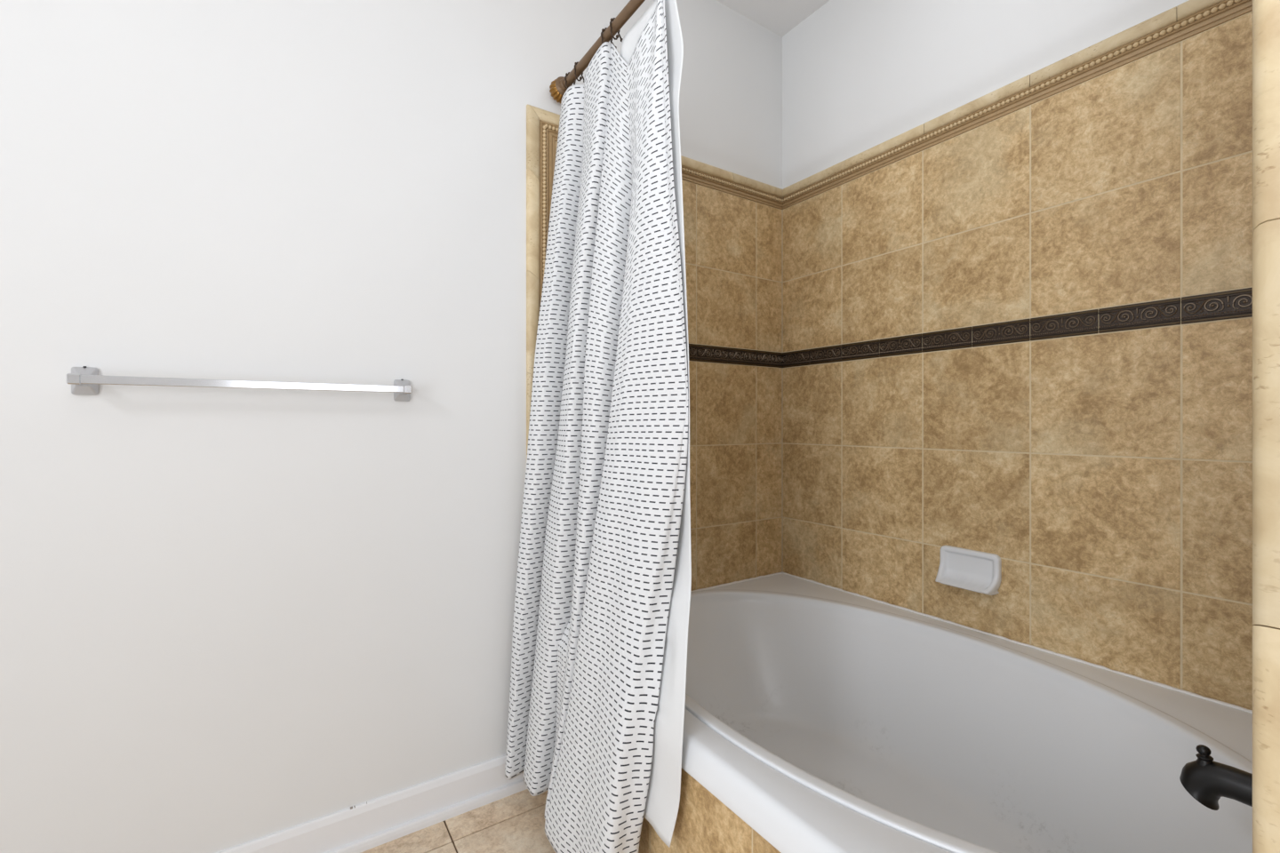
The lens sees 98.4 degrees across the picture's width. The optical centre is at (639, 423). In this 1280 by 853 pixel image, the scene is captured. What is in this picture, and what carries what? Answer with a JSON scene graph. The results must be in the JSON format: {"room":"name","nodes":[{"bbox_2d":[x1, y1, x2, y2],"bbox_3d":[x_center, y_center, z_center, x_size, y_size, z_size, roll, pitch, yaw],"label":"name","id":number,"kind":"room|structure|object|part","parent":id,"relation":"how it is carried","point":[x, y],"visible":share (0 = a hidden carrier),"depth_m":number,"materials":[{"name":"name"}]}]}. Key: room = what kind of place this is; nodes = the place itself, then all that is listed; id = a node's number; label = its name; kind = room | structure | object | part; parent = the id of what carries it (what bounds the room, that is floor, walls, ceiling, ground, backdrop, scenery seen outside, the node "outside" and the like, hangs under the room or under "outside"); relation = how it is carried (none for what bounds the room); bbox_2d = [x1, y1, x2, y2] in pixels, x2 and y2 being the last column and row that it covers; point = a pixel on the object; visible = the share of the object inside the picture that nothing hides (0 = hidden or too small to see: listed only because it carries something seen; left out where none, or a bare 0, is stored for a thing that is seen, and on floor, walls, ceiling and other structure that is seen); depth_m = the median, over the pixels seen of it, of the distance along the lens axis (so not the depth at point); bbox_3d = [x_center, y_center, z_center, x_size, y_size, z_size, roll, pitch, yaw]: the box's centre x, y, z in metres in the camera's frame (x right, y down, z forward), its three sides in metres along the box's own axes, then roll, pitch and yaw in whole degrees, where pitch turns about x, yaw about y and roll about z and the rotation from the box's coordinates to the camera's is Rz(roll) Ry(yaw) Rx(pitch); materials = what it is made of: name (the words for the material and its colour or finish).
{"room":"bathroom","nodes":[
{"label":"bathroom","id":0,"kind":"room"},
{"bbox_2d":[0,0,782,852],"bbox_3d":[-0.903,-0.255,1.390,3.751,2.720,0.137,0,0,-33],"label":"wall","id":1,"kind":"structure","parent":0,"point":[229,618],"depth_m":1.36,"materials":[{"name":"white paint"}]},
{"bbox_2d":[66,366,412,401],"bbox_3d":[-0.886,-0.089,1.300,0.661,0.060,0.067,0,0,-33],"label":"towel bar","id":2,"kind":"object","parent":1,"relation":"attached to","point":[83,380],"visible":1,"depth_m":1.22,"materials":[{"name":"silver metal"}]},
{"bbox_3d":[-1.150,-0.088,1.138,0.042,0.058,0.048,0,0,-33],"label":"post","id":3,"kind":"part","parent":2,"relation":"part of","materials":[{"name":"silver metal"}]},
{"bbox_3d":[-0.632,-0.088,1.477,0.042,0.058,0.048,0,0,-33],"label":"post","id":4,"kind":"part","parent":2,"relation":"part of","materials":[{"name":"silver metal"}]},
{"bbox_2d":[216,754,527,852],"bbox_3d":[-1.340,1.050,1.027,2.383,0.110,0.026,0,0,-33],"label":"baseboard","id":5,"kind":"structure","parent":1,"relation":"attached to","point":[364,827],"depth_m":1.47,"materials":[{"name":"white paint"}]},
{"bbox_2d":[549,0,645,103],"bbox_3d":[0.152,-1.035,1.109,0.070,0.070,1.487,0,0,-33],"label":"curtain rod","id":6,"kind":"object","parent":1,"relation":"attached to","point":[557,87],"visible":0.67,"depth_m":1.53,"materials":[{"name":"brown metal"}]},
{"bbox_2d":[564,72,575,88],"bbox_3d":[-0.206,-1.029,1.666,0.045,0.056,0.009,0,0,-21],"label":"curtain hook","id":7,"kind":"object","parent":6,"relation":"hanging from","point":[566,74],"visible":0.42,"depth_m":1.66,"materials":[{"name":"brown metal"}]},
{"bbox_2d":[574,61,583,82],"bbox_3d":[-0.176,-1.029,1.621,0.009,0.056,0.045,0,0,43],"label":"curtain hook","id":8,"kind":"object","parent":6,"relation":"hanging from","point":[577,62],"visible":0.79,"depth_m":1.61,"materials":[{"name":"brown metal"}]},
{"bbox_2d":[504,0,687,852],"bbox_3d":[-0.113,0.006,1.421,0.274,2.029,0.641,0,0,-33],"label":"shower curtain","id":9,"kind":"object","parent":6,"relation":"hanging from","point":[604,491],"visible":1,"depth_m":1.36,"materials":[{"name":"white fabric"}]},
{"bbox_2d":[600,27,616,48],"bbox_3d":[-0.084,-1.029,1.480,0.045,0.056,0.009,0,0,-25],"label":"curtain hook","id":10,"kind":"object","parent":6,"relation":"hanging from","point":[604,28],"visible":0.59,"depth_m":1.47,"materials":[{"name":"brown metal"}]},
{"bbox_2d":[609,17,622,41],"bbox_3d":[-0.062,-1.029,1.446,0.045,0.056,0.009,0,0,-43],"label":"curtain hook","id":11,"kind":"object","parent":6,"relation":"hanging from","point":[612,19],"visible":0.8,"depth_m":1.44,"materials":[{"name":"brown metal"}]},
{"bbox_2d":[620,0,691,847],"bbox_3d":[0.033,-0.084,1.286,0.193,1.823,0.427,0,0,-33],"label":"curtain liner","id":12,"kind":"object","parent":6,"relation":"hanging from","point":[664,789],"visible":0.26,"depth_m":1.18,"materials":[{"name":"white plastic"}]},
{"bbox_3d":[0.124,0.066,1.991,1.120,2.077,0.017,0,0,-33],"label":"bullnose trim","id":13,"kind":"part","parent":1,"relation":"part of","materials":[{"name":"beige stone"}]},
{"bbox_3d":[0.142,0.084,2.002,1.081,2.042,0.016,0,0,-33],"label":"rope moulding","id":14,"kind":"part","parent":1,"relation":"part of","materials":[{"name":"stone"}]},
{"bbox_2d":[360,789,555,852],"bbox_3d":[0.099,1.145,-0.141,3.751,0.080,3.796,0,0,-33],"label":"floor","id":15,"kind":"structure","parent":0,"point":[515,823],"depth_m":1.49,"materials":[{"name":"beige tile"}]},
{"bbox_2d":[681,573,1252,852],"bbox_3d":[0.543,0.794,1.365,1.082,0.352,1.487,0,0,-33],"label":"bathtub","id":16,"kind":"object","parent":15,"relation":"on","point":[827,720],"visible":0.8,"depth_m":1.39,"materials":[{"name":"white ceramic"}]},
{"bbox_2d":[638,768,780,852],"bbox_3d":[0.111,0.886,1.082,0.020,0.438,1.506,0,0,-33],"label":"tile panel","id":17,"kind":"object","parent":16,"relation":"attached to","point":[704,824],"visible":0.1,"depth_m":1.05,"materials":[{"name":"beige tile"}]},
{"bbox_2d":[690,571,1252,713],"bbox_3d":[0.561,0.622,1.376,1.067,0.012,1.513,0,0,-33],"label":"caulk","id":18,"kind":"structure","parent":16,"relation":"attached to","point":[759,577],"depth_m":1.55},
{"bbox_2d":[715,0,829,36],"bbox_3d":[0.099,-1.665,-0.141,3.751,0.100,3.796,0,0,-33],"label":"ceiling","id":19,"kind":"structure","parent":0,"point":[780,17],"depth_m":2.16,"materials":[{"name":"paint"}]},
{"bbox_2d":[782,0,1253,710],"bbox_3d":[1.611,-0.255,0.849,0.137,2.720,3.556,0,0,-33],"label":"wall","id":20,"kind":"structure","parent":0,"point":[1017,235],"depth_m":1.54,"materials":[{"name":"beige tile"}]},
{"bbox_2d":[935,545,1001,595],"bbox_3d":[0.975,0.442,1.656,0.064,0.116,0.172,0,0,-33],"label":"soap dish","id":21,"kind":"object","parent":20,"relation":"attached to","point":[978,572],"visible":1,"depth_m":1.66,"materials":[{"name":"white ceramic"}]},
{"bbox_3d":[1.004,-0.955,1.667,0.017,0.036,1.509,0,0,-33],"label":"bullnose trim","id":22,"kind":"part","parent":20,"relation":"part of","materials":[{"name":"beige stone"}]},
{"bbox_3d":[1.004,-0.913,1.667,0.016,0.048,1.510,0,0,-33],"label":"rope moulding","id":23,"kind":"part","parent":20,"relation":"part of","materials":[{"name":"stone"}]},
{"bbox_2d":[1252,0,1279,852],"bbox_3d":[0.991,-0.255,0.673,1.127,2.720,0.161,0,0,-33],"label":"wall partition","id":24,"kind":"structure","parent":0,"point":[1266,13],"depth_m":0.42,"materials":[{"name":"beige tile"}]},
{"bbox_2d":[1179,744,1252,810],"bbox_3d":[0.868,0.522,0.774,0.068,0.085,0.161,0,0,-33],"label":"tub spout","id":25,"kind":"object","parent":24,"relation":"attached to","point":[1206,780],"visible":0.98,"depth_m":0.80,"materials":[{"name":"black metal"}]},
{"bbox_3d":[0.839,0.493,0.818,0.023,0.028,0.023,0,0,-33],"label":"diverter knob","id":26,"kind":"part","parent":25,"relation":"part of","materials":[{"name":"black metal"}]}
]}

